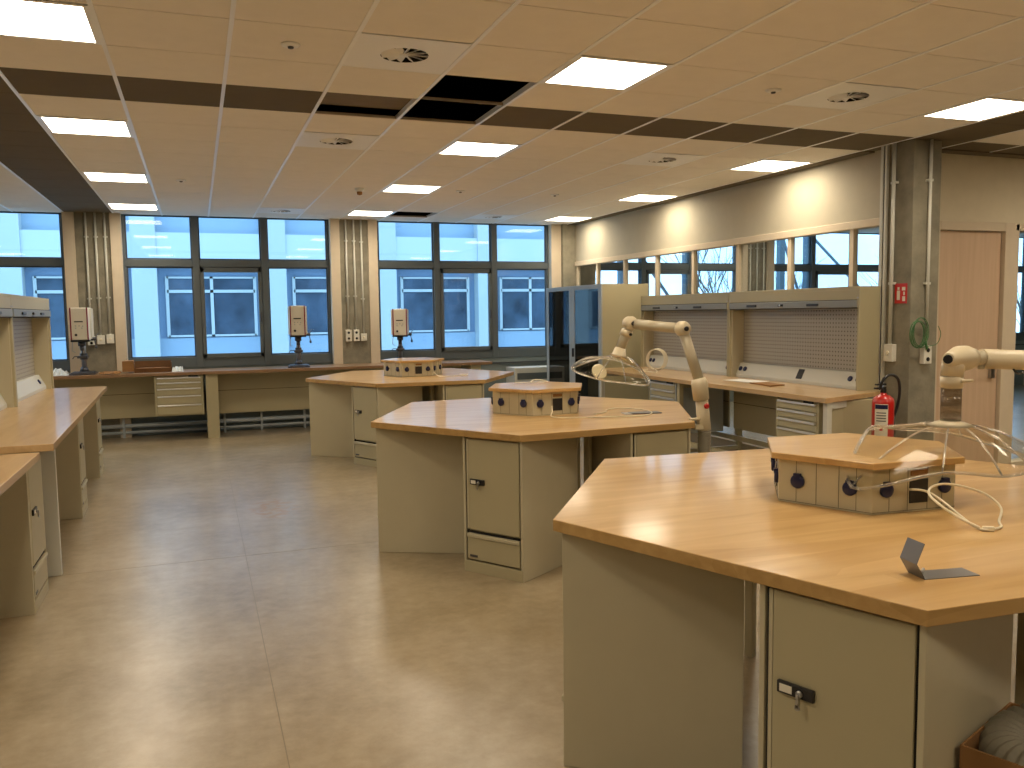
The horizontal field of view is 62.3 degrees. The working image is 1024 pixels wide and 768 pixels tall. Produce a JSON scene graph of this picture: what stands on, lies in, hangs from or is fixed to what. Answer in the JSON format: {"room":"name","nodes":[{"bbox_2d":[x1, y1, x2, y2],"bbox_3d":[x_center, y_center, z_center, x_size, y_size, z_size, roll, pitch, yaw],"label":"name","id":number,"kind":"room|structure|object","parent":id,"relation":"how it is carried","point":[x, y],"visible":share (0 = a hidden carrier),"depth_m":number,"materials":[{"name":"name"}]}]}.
{"room":"laboratory","nodes":[
{"label":"laboratory","id":0,"kind":"room"},
{"bbox_2d":[0,0,1023,236],"bbox_3d":[6.437,-2.359,6.787,31.461,0.600,17.050,-3,5,-20],"label":"ceiling","id":1,"kind":"structure","parent":0,"point":[167,56],"depth_m":5.63,"materials":[{"name":"tile"}]},
{"bbox_2d":[0,0,101,44],"bbox_3d":[-2.268,-1.727,3.954,0.580,0.054,0.580,-3,5,-20],"label":"ceiling light","id":2,"kind":"object","parent":1,"relation":"attached to","point":[52,20],"visible":0.91,"depth_m":3.98,"materials":[{"name":"white plastic"}]},
{"bbox_2d":[36,115,133,137],"bbox_3d":[-3.104,-1.905,6.197,0.580,0.054,0.580,-3,5,-20],"label":"ceiling light","id":3,"kind":"object","parent":1,"relation":"attached to","point":[53,124],"visible":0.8,"depth_m":6.18,"materials":[{"name":"white plastic"}]},
{"bbox_2d":[81,171,149,182],"bbox_3d":[-3.941,-2.083,8.439,0.580,0.054,0.580,-3,5,-20],"label":"ceiling light","id":4,"kind":"object","parent":1,"relation":"attached to","point":[90,176],"visible":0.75,"depth_m":8.43,"materials":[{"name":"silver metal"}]},
{"bbox_2d":[106,203,158,209],"bbox_3d":[-4.777,-2.261,10.682,0.580,0.054,0.580,-3,5,-20],"label":"ceiling light","id":5,"kind":"object","parent":1,"relation":"attached to","point":[110,205],"visible":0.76,"depth_m":10.66,"materials":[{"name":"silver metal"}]},
{"bbox_2d":[257,207,304,213],"bbox_3d":[-3.090,-2.339,11.305,0.580,0.068,0.584,-3,5,-20],"label":"ceiling vent","id":6,"kind":"object","parent":1,"relation":"in","point":[261,210],"visible":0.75,"depth_m":11.28,"materials":[{"name":"silver metal"}]},
{"bbox_2d":[296,131,378,149],"bbox_3d":[-1.417,-1.983,6.819,0.580,0.068,0.584,-3,5,-20],"label":"ceiling vent","id":7,"kind":"object","parent":1,"relation":"in","point":[308,139],"visible":0.94,"depth_m":6.80,"materials":[{"name":"silver metal"}]},
{"bbox_2d":[347,210,394,216],"bbox_3d":[-1.965,-2.386,11.720,0.580,0.054,0.580,-3,5,-20],"label":"ceiling light","id":8,"kind":"object","parent":1,"relation":"attached to","point":[354,212],"visible":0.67,"depth_m":11.72,"materials":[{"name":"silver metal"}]},
{"bbox_2d":[349,211,391,215],"bbox_3d":[-1.964,-2.362,11.722,0.530,0.001,0.530,-3,5,-20],"label":"diffuser","id":9,"kind":"object","parent":8,"relation":"attached to","point":[365,213],"depth_m":11.73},
{"bbox_2d":[342,32,471,74],"bbox_3d":[-0.582,-1.805,4.577,0.580,0.068,0.584,-3,5,-20],"label":"ceiling vent","id":10,"kind":"object","parent":1,"relation":"in","point":[367,49],"visible":0.98,"depth_m":4.55,"materials":[{"name":"white"}]},
{"bbox_2d":[381,184,442,193],"bbox_3d":[-1.129,-2.208,9.478,0.580,0.054,0.580,-3,5,-20],"label":"ceiling light","id":11,"kind":"object","parent":1,"relation":"attached to","point":[399,188],"visible":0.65,"depth_m":9.46,"materials":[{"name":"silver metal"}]},
{"bbox_2d":[385,185,438,192],"bbox_3d":[-1.128,-2.184,9.480,0.530,0.001,0.530,-3,5,-20],"label":"diffuser","id":12,"kind":"object","parent":11,"relation":"attached to","point":[394,188],"depth_m":9.49,"materials":[{"name":"plastic"}]},
{"bbox_2d":[437,140,521,156],"bbox_3d":[-0.293,-2.030,7.235,0.580,0.054,0.580,-3,5,-20],"label":"ceiling light","id":13,"kind":"object","parent":1,"relation":"attached to","point":[465,148],"visible":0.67,"depth_m":7.22,"materials":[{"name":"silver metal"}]},
{"bbox_2d":[469,214,517,219],"bbox_3d":[-0.278,-2.463,12.343,0.580,0.068,0.584,-3,5,-20],"label":"ceiling vent","id":14,"kind":"object","parent":1,"relation":"in","point":[481,216],"visible":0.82,"depth_m":12.31,"materials":[{"name":"silver metal"}]},
{"bbox_2d":[0,0,1023,234],"bbox_3d":[6.293,-2.064,6.731,30.622,0.034,16.900,-3,5,-20],"label":"ceiling grid","id":15,"kind":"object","parent":1,"relation":"attached to","point":[530,85],"depth_m":5.67,"materials":[{"name":"silver metal"}]},
{"bbox_2d":[320,92,410,109],"bbox_3d":[-0.959,-1.901,5.634,0.600,0.015,0.420,-3,5,-20],"label":"board","id":16,"kind":"object","parent":15,"relation":"on","point":[343,99],"visible":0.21,"depth_m":5.67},
{"bbox_2d":[544,216,593,221],"bbox_3d":[0.847,-2.510,12.758,0.580,0.054,0.580,-3,5,-20],"label":"ceiling light","id":17,"kind":"object","parent":1,"relation":"attached to","point":[560,218],"visible":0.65,"depth_m":12.76,"materials":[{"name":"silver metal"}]},
{"bbox_2d":[546,217,587,220],"bbox_3d":[0.847,-2.486,12.761,0.530,0.001,0.530,-3,5,-20],"label":"diffuser","id":18,"kind":"object","parent":17,"relation":"attached to","point":[558,218],"depth_m":12.79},
{"bbox_2d":[541,55,672,90],"bbox_3d":[0.543,-1.852,4.992,0.580,0.054,0.580,-3,5,-20],"label":"ceiling light","id":19,"kind":"object","parent":1,"relation":"attached to","point":[588,71],"visible":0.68,"depth_m":4.97,"materials":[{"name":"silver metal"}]},
{"bbox_2d":[617,194,678,201],"bbox_3d":[1.683,-2.332,10.516,0.580,0.054,0.580,-3,5,-20],"label":"ceiling light","id":20,"kind":"object","parent":1,"relation":"attached to","point":[640,197],"visible":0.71,"depth_m":10.52,"materials":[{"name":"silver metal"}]},
{"bbox_2d":[315,0,1009,216],"bbox_3d":[6.352,-2.071,6.819,31.200,0.017,16.810,-3,5,-20],"label":"trim","id":21,"kind":"structure","parent":1,"relation":"attached to","point":[423,97],"depth_m":5.97,"materials":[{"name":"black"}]},
{"bbox_2d":[621,152,705,166],"bbox_3d":[1.394,-2.108,7.858,0.580,0.068,0.584,-3,5,-20],"label":"ceiling vent","id":22,"kind":"object","parent":1,"relation":"in","point":[654,158],"visible":0.93,"depth_m":7.84,"materials":[{"name":"silver metal"}]},
{"bbox_2d":[728,159,813,171],"bbox_3d":[2.519,-2.155,8.273,0.580,0.054,0.580,-3,5,-20],"label":"ceiling light","id":23,"kind":"object","parent":1,"relation":"attached to","point":[767,165],"visible":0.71,"depth_m":8.26,"materials":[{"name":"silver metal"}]},
{"bbox_2d":[785,82,916,110],"bbox_3d":[2.230,-1.930,5.615,0.580,0.068,0.584,-3,5,-20],"label":"ceiling vent","id":24,"kind":"object","parent":1,"relation":"in","point":[845,91],"visible":0.99,"depth_m":5.59,"materials":[{"name":"silver metal"}]},
{"bbox_2d":[920,97,1023,121],"bbox_3d":[3.355,-1.977,6.031,0.580,0.054,0.580,-3,5,-20],"label":"ceiling light","id":25,"kind":"object","parent":1,"relation":"attached to","point":[990,107],"visible":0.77,"depth_m":6.04,"materials":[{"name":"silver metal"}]},
{"bbox_2d":[0,385,1023,767],"bbox_3d":[6.389,1.054,7.094,31.200,0.200,17.050,-3,5,-20],"label":"floor","id":26,"kind":"structure","parent":0,"point":[376,659],"depth_m":4.33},
{"bbox_2d":[0,452,39,494],"bbox_3d":[-2.666,0.940,3.490,0.920,0.872,2.600,-3,5,-20],"label":"bench","id":27,"kind":"object","parent":26,"relation":"on","point":[12,466],"visible":1,"depth_m":4.41,"materials":[{"name":"brown wood"}]},
{"bbox_2d":[0,456,48,618],"bbox_3d":[-3.001,0.861,4.761,0.648,0.823,0.460,-3,5,-20],"label":"base cabinet","id":28,"kind":"object","parent":26,"relation":"on","point":[24,585],"visible":0.84,"depth_m":4.64,"materials":[{"name":"metal"}]},
{"bbox_2d":[0,418,87,519],"bbox_3d":[-3.879,0.665,6.996,0.648,0.862,0.460,-3,5,-22],"label":"base cabinet","id":29,"kind":"object","parent":26,"relation":"on","point":[70,453],"visible":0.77,"depth_m":6.88,"materials":[{"name":"metal"}]},
{"bbox_2d":[0,386,106,576],"bbox_3d":[-3.916,0.656,6.846,0.920,0.906,4.450,-3,5,-22],"label":"bench","id":30,"kind":"object","parent":26,"relation":"on","point":[41,421],"visible":0.7,"depth_m":5.53,"materials":[{"name":"brown wood"}]},
{"bbox_2d":[0,293,16,410],"bbox_3d":[-3.932,-0.197,6.037,0.394,0.930,1.930,-3,5,-20],"label":"hutch","id":31,"kind":"object","parent":30,"relation":"on","point":[8,394],"visible":1,"depth_m":6.94,"materials":[{"name":"metal"}]},
{"bbox_2d":[10,294,53,406],"bbox_3d":[-4.608,-0.340,7.849,0.394,0.930,1.930,-3,5,-20],"label":"hutch","id":32,"kind":"object","parent":30,"relation":"on","point":[31,327],"visible":0.79,"depth_m":8.37,"materials":[{"name":"metal"}]},
{"bbox_2d":[12,309,50,316],"bbox_3d":[-4.460,-0.657,7.879,0.027,0.063,1.882,-3,5,-20],"label":"roller shutter","id":33,"kind":"object","parent":32,"relation":"hanging from","point":[16,312],"depth_m":7.75,"materials":[{"name":"grey"}]},
{"bbox_2d":[0,386,106,453],"bbox_3d":[-3.921,0.226,6.809,0.920,0.042,4.450,-3,5,-22],"label":"countertop","id":34,"kind":"structure","parent":30,"relation":"on","point":[41,421],"depth_m":6.22,"materials":[{"name":"brown wood"}]},
{"bbox_2d":[83,399,103,478],"bbox_3d":[-4.573,0.529,8.717,0.648,0.862,0.460,-3,5,-22],"label":"base cabinet","id":35,"kind":"object","parent":26,"relation":"on","point":[92,423],"visible":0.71,"depth_m":8.61,"materials":[{"name":"metal"}]},
{"bbox_2d":[51,442,378,767],"bbox_3d":[-0.246,1.304,3.974,6.238,0.001,15.257,-1,5,-4],"label":"trim","id":36,"kind":"structure","parent":26,"relation":"on","point":[222,442],"depth_m":4.90,"materials":[{"name":"brown"}]},
{"bbox_2d":[53,359,491,437],"bbox_3d":[-3.596,0.233,11.819,6.820,0.906,0.660,-3,5,-20],"label":"window bench","id":37,"kind":"object","parent":26,"relation":"on","point":[269,388],"depth_m":11.52,"materials":[{"name":"brown wood"}]},
{"bbox_2d":[68,308,97,375],"bbox_3d":[-5.534,-0.553,10.942,0.346,0.860,0.414,-3,5,-20],"label":"press","id":38,"kind":"object","parent":37,"relation":"on","point":[81,323],"visible":1,"depth_m":10.77,"materials":[{"name":"grey metal"}]},
{"bbox_2d":[122,360,171,372],"bbox_3d":[-4.864,-0.240,11.288,0.600,0.160,0.346,-3,5,-23],"label":"carton","id":39,"kind":"object","parent":37,"relation":"on","point":[127,365],"visible":1,"depth_m":11.23,"materials":[{"name":"cardboard"}]},
{"bbox_2d":[53,359,491,379],"bbox_3d":[-3.602,-0.197,11.783,6.820,0.042,0.660,-3,5,-20],"label":"countertop","id":40,"kind":"structure","parent":37,"relation":"on","point":[450,362],"depth_m":11.61,"materials":[{"name":"brown wood"}]},
{"bbox_2d":[288,306,311,367],"bbox_3d":[-2.988,-0.669,11.912,0.346,0.860,0.414,-2,5,-15],"label":"press","id":41,"kind":"object","parent":37,"relation":"on","point":[297,315],"visible":1,"depth_m":11.72,"materials":[{"name":"grey metal"}]},
{"bbox_2d":[391,309,412,357],"bbox_3d":[-1.623,-0.702,12.447,0.346,0.800,0.414,-1,5,-8],"label":"press","id":42,"kind":"object","parent":37,"relation":"on","point":[399,317],"visible":0.83,"depth_m":12.25,"materials":[{"name":"grey metal"}]},
{"bbox_2d":[309,382,353,456],"bbox_3d":[-2.002,0.390,9.970,0.648,0.862,0.460,0,5,14],"label":"base cabinet","id":43,"kind":"object","parent":26,"relation":"on","point":[331,424],"visible":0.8,"depth_m":9.76,"materials":[{"name":"metal"}]},
{"bbox_2d":[351,386,421,467],"bbox_3d":[-1.379,0.435,9.338,0.460,0.862,0.648,4,7,43],"label":"base cabinet","id":44,"kind":"object","parent":26,"relation":"on","point":[369,404],"visible":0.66,"depth_m":9.13,"materials":[{"name":"metal"}]},
{"bbox_2d":[306,368,513,401],"bbox_3d":[-1.174,0.342,10.150,2.490,0.906,2.261,-3,5,-20],"label":"countertop","id":45,"kind":"structure","parent":44,"relation":"on","point":[365,378],"depth_m":9.58,"materials":[{"name":"brown wood"}]},
{"bbox_2d":[381,357,443,376],"bbox_3d":[-1.181,-0.204,10.104,0.761,0.189,0.661,-2,5,-16],"label":"box","id":46,"kind":"object","parent":45,"relation":"on","point":[419,366],"visible":0.99,"depth_m":9.84,"materials":[{"name":"wood"}]},
{"bbox_2d":[376,428,464,552],"bbox_3d":[-0.604,0.707,5.990,0.648,0.862,0.460,0,5,6],"label":"base cabinet","id":47,"kind":"object","parent":26,"relation":"on","point":[420,475],"visible":0.75,"depth_m":5.76,"materials":[{"name":"metal"}]},
{"bbox_2d":[434,384,483,400],"bbox_3d":[-0.607,0.409,9.521,0.460,0.862,0.648,-2,5,-17],"label":"base cabinet","id":48,"kind":"object","parent":26,"relation":"on","point":[459,391],"visible":0.13,"depth_m":9.22,"materials":[{"name":"metal"}]},
{"bbox_2d":[462,437,576,582],"bbox_3d":[0.053,0.743,5.456,0.460,0.862,0.648,3,6,36],"label":"base cabinet","id":49,"kind":"object","parent":26,"relation":"on","point":[513,492],"visible":0.91,"depth_m":5.23,"materials":[{"name":"metal"}]},
{"bbox_2d":[506,365,546,382],"bbox_3d":[0.345,0.115,13.352,0.780,0.780,0.404,-3,5,-20],"label":"base cabinet","id":50,"kind":"object","parent":26,"relation":"on","point":[521,373],"visible":0.29,"depth_m":13.11,"materials":[{"name":"silver metal"}]},
{"bbox_2d":[517,372,546,379],"bbox_3d":[0.411,-0.129,13.143,0.700,0.100,0.004,-3,5,-20],"label":"grille","id":51,"kind":"object","parent":50,"relation":"attached to","point":[520,375],"depth_m":13.10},
{"bbox_2d":[371,396,694,490],"bbox_3d":[0.189,0.646,6.287,2.494,0.912,2.238,-3,5,-20],"label":"countertop","id":52,"kind":"structure","parent":26,"relation":"on","point":[474,418],"depth_m":5.69,"materials":[{"name":"brown wood"}]},
{"bbox_2d":[489,381,581,416],"bbox_3d":[0.181,0.103,6.242,0.761,0.189,0.661,-3,5,-24],"label":"box","id":53,"kind":"object","parent":52,"relation":"on","point":[521,399],"visible":1,"depth_m":5.99,"materials":[{"name":"wood"}]},
{"bbox_2d":[550,406,651,417],"bbox_3d":[0.671,0.181,5.933,0.763,0.074,0.454,-5,6,-38],"label":"cable","id":54,"kind":"object","parent":52,"relation":"on","point":[552,406],"visible":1,"depth_m":5.82,"materials":[{"name":"beige plastic"}]},
{"bbox_2d":[571,316,710,452],"bbox_3d":[0.877,0.302,5.898,0.928,1.544,0.633,0,5,3],"label":"extraction arm","id":55,"kind":"object","parent":52,"relation":"attached to","point":[699,384],"visible":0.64,"depth_m":5.61},
{"bbox_2d":[546,284,647,399],"bbox_3d":[1.169,-0.398,12.101,0.720,1.990,1.860,-3,5,-20],"label":"tall cabinet","id":56,"kind":"object","parent":26,"relation":"on","point":[583,321],"visible":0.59,"depth_m":11.37,"materials":[{"name":"metal"}]},
{"bbox_2d":[592,428,690,472],"bbox_3d":[0.846,0.707,5.755,0.460,0.862,0.648,-3,5,-24],"label":"base cabinet","id":57,"kind":"object","parent":26,"relation":"on","point":[668,442],"visible":0.09,"depth_m":5.48,"materials":[{"name":"metal"}]},
{"bbox_2d":[562,533,743,767],"bbox_3d":[0.525,0.930,3.162,0.648,0.862,0.460,0,5,14],"label":"panel","id":58,"kind":"object","parent":26,"relation":"on","point":[653,647],"visible":0.8,"depth_m":2.94,"materials":[{"name":"metal"}]},
{"bbox_2d":[600,367,879,452],"bbox_3d":[2.224,0.392,9.021,0.900,0.906,4.249,-3,5,-20],"label":"bench","id":59,"kind":"object","parent":26,"relation":"on","point":[754,404],"depth_m":8.50,"materials":[{"name":"brown wood"}]},
{"bbox_2d":[641,348,667,372],"bbox_3d":[1.712,-0.291,10.186,0.297,0.274,0.522,-3,5,-20],"label":"cable coil","id":60,"kind":"object","parent":59,"relation":"on","point":[658,349],"visible":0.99,"depth_m":10.19,"materials":[{"name":"beige plastic"}]},
{"bbox_2d":[641,292,728,375],"bbox_3d":[2.147,-0.615,10.142,0.364,0.915,1.930,-3,5,-20],"label":"hutch","id":61,"kind":"object","parent":59,"relation":"on","point":[707,314],"visible":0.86,"depth_m":10.06,"materials":[{"name":"metal"}]},
{"bbox_2d":[641,303,726,310],"bbox_3d":[2.006,-0.912,10.066,0.027,0.063,1.882,-3,5,-20],"label":"roller shutter","id":62,"kind":"object","parent":61,"relation":"hanging from","point":[644,306],"depth_m":10.04,"materials":[{"name":"grey"}]},
{"bbox_2d":[605,367,879,403],"bbox_3d":[2.218,-0.038,8.984,0.900,0.042,4.249,-3,5,-20],"label":"countertop","id":63,"kind":"structure","parent":59,"relation":"on","point":[813,393],"depth_m":7.94,"materials":[{"name":"brown wood"}]},
{"bbox_2d":[728,286,880,390],"bbox_3d":[2.823,-0.472,8.329,0.364,0.915,1.930,-3,5,-20],"label":"hutch","id":64,"kind":"object","parent":59,"relation":"on","point":[829,336],"visible":0.95,"depth_m":8.15,"materials":[{"name":"metal"}]},
{"bbox_2d":[729,300,857,308],"bbox_3d":[2.681,-0.768,8.253,0.027,0.063,1.882,-3,5,-20],"label":"roller shutter","id":65,"kind":"object","parent":64,"relation":"hanging from","point":[733,304],"depth_m":8.16,"materials":[{"name":"grey"}]},
{"bbox_2d":[553,449,1023,704],"bbox_3d":[1.355,0.833,3.330,2.490,1.004,2.276,-3,5,-20],"label":"countertop","id":66,"kind":"structure","parent":26,"relation":"on","point":[722,512],"depth_m":2.74,"materials":[{"name":"brown wood"}]},
{"bbox_2d":[767,433,964,514],"bbox_3d":[1.346,0.336,3.295,0.761,0.189,0.661,-2,5,-15],"label":"box","id":67,"kind":"object","parent":66,"relation":"on","point":[811,470],"visible":0.94,"depth_m":3.06,"materials":[{"name":"wood"}]},
{"bbox_2d":[790,473,804,487],"bbox_3d":[1.058,0.359,3.143,0.052,0.056,0.016,4,7,44],"label":"socket","id":68,"kind":"object","parent":67,"relation":"attached to","point":[797,480],"depth_m":3.14,"materials":[{"name":"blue plastic"}]},
{"bbox_2d":[842,480,856,495],"bbox_3d":[1.198,0.369,3.006,0.052,0.056,0.016,4,7,44],"label":"socket","id":69,"kind":"object","parent":67,"relation":"attached to","point":[846,491],"depth_m":3.00,"materials":[{"name":"blue plastic"}]},
{"bbox_2d":[880,482,893,497],"bbox_3d":[1.315,0.371,2.965,0.052,0.056,0.016,-2,5,-15],"label":"socket","id":70,"kind":"object","parent":67,"relation":"attached to","point":[885,492],"depth_m":2.96,"materials":[{"name":"blue plastic"}]},
{"bbox_2d":[846,346,1023,490],"bbox_3d":[1.924,0.575,3.132,1.450,1.438,0.541,0,5,5],"label":"extraction arm","id":71,"kind":"object","parent":67,"relation":"attached to","point":[959,359],"visible":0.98,"depth_m":3.07},
{"bbox_2d":[938,477,950,492],"bbox_3d":[1.551,0.362,3.030,0.052,0.056,0.016,-2,5,-15],"label":"socket","id":72,"kind":"object","parent":67,"relation":"attached to","point":[942,488],"depth_m":3.03,"materials":[{"name":"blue plastic"}]},
{"bbox_2d":[909,483,1002,531],"bbox_3d":[1.553,0.406,2.857,0.302,0.117,0.275,-1,5,-1],"label":"cable","id":73,"kind":"object","parent":66,"relation":"on","point":[959,516],"visible":1,"depth_m":2.85,"materials":[{"name":"beige plastic"}]},
{"bbox_2d":[758,584,1013,767],"bbox_3d":[1.082,0.982,2.463,0.648,0.862,0.460,-5,6,-42],"label":"base cabinet","id":74,"kind":"object","parent":26,"relation":"on","point":[840,686],"visible":0.59,"depth_m":2.24,"materials":[{"name":"metal"}]},
{"bbox_2d":[871,373,900,436],"bbox_3d":[3.032,0.456,6.964,0.276,1.102,0.245,-3,5,-20],"label":"fire extinguisher","id":75,"kind":"object","parent":26,"relation":"on","point":[883,412],"visible":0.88,"depth_m":6.84,"materials":[{"name":"red paint"}]},
{"bbox_2d":[875,404,887,430],"bbox_3d":[2.983,0.312,6.843,0.095,0.290,0.014,2,6,33],"label":"print","id":76,"kind":"object","parent":75,"relation":"attached to","point":[881,410],"depth_m":6.83,"materials":[{"name":"paper"}]},
{"bbox_2d":[959,702,1023,767],"bbox_3d":[1.427,1.185,2.215,0.360,0.490,0.360,-5,6,-41],"label":"cardboard box","id":77,"kind":"object","parent":26,"relation":"on","point":[970,755],"visible":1,"depth_m":2.19,"materials":[{"name":"cardboard"}]},
{"bbox_2d":[979,703,1023,765],"bbox_3d":[1.419,0.951,2.194,0.371,0.191,0.370,-3,5,-20],"label":"flexible duct","id":78,"kind":"object","parent":77,"relation":"in","point":[1002,736],"visible":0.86,"depth_m":2.23,"materials":[{"name":"beige plastic"}]},
{"bbox_2d":[61,212,1023,438],"bbox_3d":[3.465,-1.171,14.747,31.200,3.026,0.320,-3,5,-20],"label":"wall","id":79,"kind":"structure","parent":0,"point":[561,238],"depth_m":12.41,"materials":[{"name":"beige paint"}]},
{"bbox_2d":[0,211,70,372],"bbox_3d":[-7.261,-0.716,10.852,2.840,3.056,0.155,-3,5,-20],"label":"window","id":80,"kind":"structure","parent":79,"relation":"in","point":[31,262],"depth_m":11.20,"materials":[{"name":"grey"}]},
{"bbox_2d":[83,212,95,344],"bbox_3d":[-5.643,-1.395,11.272,0.090,1.756,0.055,-3,5,-20],"label":"conduit","id":81,"kind":"object","parent":79,"relation":"attached to","point":[84,213],"visible":0.57,"depth_m":11.25,"materials":[{"name":"silver metal"}]},
{"bbox_2d":[93,213,104,343],"bbox_3d":[-5.536,-1.405,11.312,0.090,1.746,0.055,-3,5,-20],"label":"conduit","id":82,"kind":"object","parent":79,"relation":"attached to","point":[100,338],"visible":0.99,"depth_m":11.31,"materials":[{"name":"silver metal"}]},
{"bbox_2d":[103,213,113,342],"bbox_3d":[-5.428,-1.414,11.351,0.090,1.736,0.055,-3,5,-20],"label":"conduit","id":83,"kind":"object","parent":79,"relation":"attached to","point":[110,337],"visible":1,"depth_m":11.36,"materials":[{"name":"silver metal"}]},
{"bbox_2d":[121,214,332,435],"bbox_3d":[-3.976,-0.862,12.065,2.770,3.056,0.155,-3,5,-20],"label":"window","id":84,"kind":"structure","parent":79,"relation":"in","point":[201,359],"depth_m":12.01,"materials":[{"name":"grey"}]},
{"bbox_2d":[344,219,351,340],"bbox_3d":[-2.428,-1.522,12.461,0.085,1.786,0.055,-3,5,-20],"label":"conduit","id":85,"kind":"object","parent":79,"relation":"attached to","point":[348,333],"visible":1,"depth_m":12.47,"materials":[{"name":"silver metal"}]},
{"bbox_2d":[352,219,359,340],"bbox_3d":[-2.320,-1.527,12.501,0.085,1.786,0.055,-3,5,-20],"label":"conduit","id":86,"kind":"object","parent":79,"relation":"attached to","point":[356,337],"visible":1,"depth_m":12.51,"materials":[{"name":"silver metal"}]},
{"bbox_2d":[359,219,366,340],"bbox_3d":[-2.217,-1.532,12.539,0.085,1.786,0.055,-3,5,-20],"label":"conduit","id":87,"kind":"object","parent":79,"relation":"attached to","point":[364,335],"visible":1,"depth_m":12.54,"materials":[{"name":"silver metal"}]},
{"bbox_2d":[377,221,548,397],"bbox_3d":[-0.719,-1.006,13.268,2.800,3.056,0.155,-3,5,-20],"label":"window","id":88,"kind":"structure","parent":79,"relation":"in","point":[501,358],"depth_m":13.28,"materials":[{"name":"grey"}]},
{"bbox_2d":[601,246,735,401],"bbox_3d":[2.651,-1.155,14.512,2.810,3.056,0.155,-3,5,-20],"label":"window","id":89,"kind":"structure","parent":79,"relation":"in","point":[644,269],"depth_m":14.49,"materials":[{"name":"grey"}]},
{"bbox_2d":[568,149,1023,224],"bbox_3d":[10.637,-2.686,13.662,18.380,0.011,6.880,-3,5,-20],"label":"trim","id":90,"kind":"structure","parent":79,"relation":"attached to","point":[946,151],"depth_m":8.50,"materials":[{"name":"metal"}]},
{"bbox_2d":[774,232,878,287],"bbox_3d":[5.945,-1.301,15.728,2.820,3.056,0.155,-3,5,-20],"label":"window","id":91,"kind":"structure","parent":79,"relation":"in","point":[813,270],"depth_m":15.50,"materials":[{"name":"grey"}]},
{"bbox_2d":[1014,237,1023,384],"bbox_3d":[9.254,-1.448,16.950,2.800,3.056,0.155,-3,5,-20],"label":"window","id":92,"kind":"structure","parent":79,"relation":"in","point":[1019,343],"depth_m":17.43,"materials":[{"name":"grey"}]},
{"bbox_2d":[576,150,880,261],"bbox_3d":[2.217,-2.009,10.513,0.100,0.611,6.600,-3,5,-20],"label":"wall","id":93,"kind":"structure","parent":0,"point":[848,190],"depth_m":9.31,"materials":[{"name":"beige paint"}]},
{"bbox_2d":[575,218,879,450],"bbox_3d":[2.236,-0.507,10.612,0.120,2.430,6.650,-3,5,-20],"label":"window","id":94,"kind":"structure","parent":93,"relation":"in","point":[853,227],"depth_m":9.54,"materials":[{"name":"paint"}]},
{"bbox_2d":[884,139,941,440],"bbox_3d":[3.446,-0.551,7.389,0.300,3.026,0.370,-3,5,-20],"label":"column","id":95,"kind":"structure","parent":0,"point":[917,400],"depth_m":7.21,"materials":[{"name":"concrete"}]},
{"bbox_2d":[878,145,889,389],"bbox_3d":[3.245,-0.802,7.423,0.028,2.526,0.070,-3,5,-20],"label":"pipe","id":96,"kind":"object","parent":95,"relation":"attached to","point":[885,150],"visible":0.67,"depth_m":7.38,"materials":[{"name":"silver metal"}]},
{"bbox_2d":[883,143,898,361],"bbox_3d":[3.270,-1.124,7.283,0.055,1.861,0.100,-3,5,-20],"label":"conduit","id":97,"kind":"object","parent":95,"relation":"attached to","point":[889,353],"visible":1,"depth_m":7.28,"materials":[{"name":"silver metal"}]},
{"bbox_2d":[895,283,906,303],"bbox_3d":[3.326,-0.774,7.241,0.008,0.170,0.130,-3,5,-20],"label":"wall sign","id":98,"kind":"object","parent":95,"relation":"attached to","point":[900,289],"visible":1,"depth_m":7.24,"materials":[{"name":"red"}]},
{"bbox_2d":[919,139,933,363],"bbox_3d":[3.517,-1.108,7.144,0.085,1.876,0.055,-3,5,-20],"label":"conduit","id":99,"kind":"object","parent":95,"relation":"attached to","point":[925,355],"visible":0.98,"depth_m":7.14,"materials":[{"name":"silver metal"}]},
{"bbox_2d":[909,317,940,349],"bbox_3d":[3.500,-0.427,7.165,0.351,0.277,0.041,-3,5,-20],"label":"coil","id":100,"kind":"object","parent":99,"relation":"hanging from","point":[911,338],"visible":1,"depth_m":7.13,"materials":[{"name":"green"}]},
{"bbox_2d":[940,153,1023,224],"bbox_3d":[11.948,-0.951,10.810,18.040,3.026,0.120,-3,5,-20],"label":"wall","id":101,"kind":"structure","parent":0,"point":[973,188],"depth_m":7.85,"materials":[{"name":"paint"}]},
{"bbox_2d":[933,221,1016,463],"bbox_3d":[4.268,-0.301,7.967,1.060,2.410,0.200,-3,5,-20],"label":"door","id":102,"kind":"structure","parent":101,"relation":"in","point":[976,267],"depth_m":7.97,"materials":[{"name":"paint"}]},
{"bbox_2d":[1008,224,1023,465],"bbox_3d":[5.742,-0.363,8.533,2.100,2.400,0.140,-3,5,-20],"label":"window","id":103,"kind":"structure","parent":101,"relation":"in","point":[1020,228],"depth_m":8.11,"materials":[{"name":"paint"}]},
{"label":"outside","id":104,"kind":"structure","parent":0,"visible":0},
{"bbox_3d":[-7.410,0.502,63.467,150.000,0.200,96.300,-3,5,-20],"label":"ground","id":105,"kind":"structure","parent":104,"visible":0},
{"bbox_2d":[0,213,544,358],"bbox_3d":[-9.479,-3.426,26.127,22.600,14.050,8.060,-3,5,-20],"label":"office building","id":106,"kind":"structure","parent":105,"relation":"on","point":[161,299],"depth_m":23.13,"materials":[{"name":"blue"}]},
{"bbox_2d":[654,241,776,293],"bbox_3d":[8.265,-1.969,32.421,3.932,9.550,5.818,-3,5,-27],"label":"bare tree","id":107,"kind":"object","parent":105,"relation":"on","point":[706,252],"visible":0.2,"depth_m":32.38,"materials":[{"name":"brown plant"}]},
{"bbox_2d":[617,237,859,294],"bbox_3d":[5.080,-0.127,17.144,6.520,8.500,0.120,-3,5,-20],"label":"steel frame","id":108,"kind":"object","parent":105,"relation":"on","point":[781,249],"visible":0.02,"depth_m":17.07,"materials":[{"name":"blue"}]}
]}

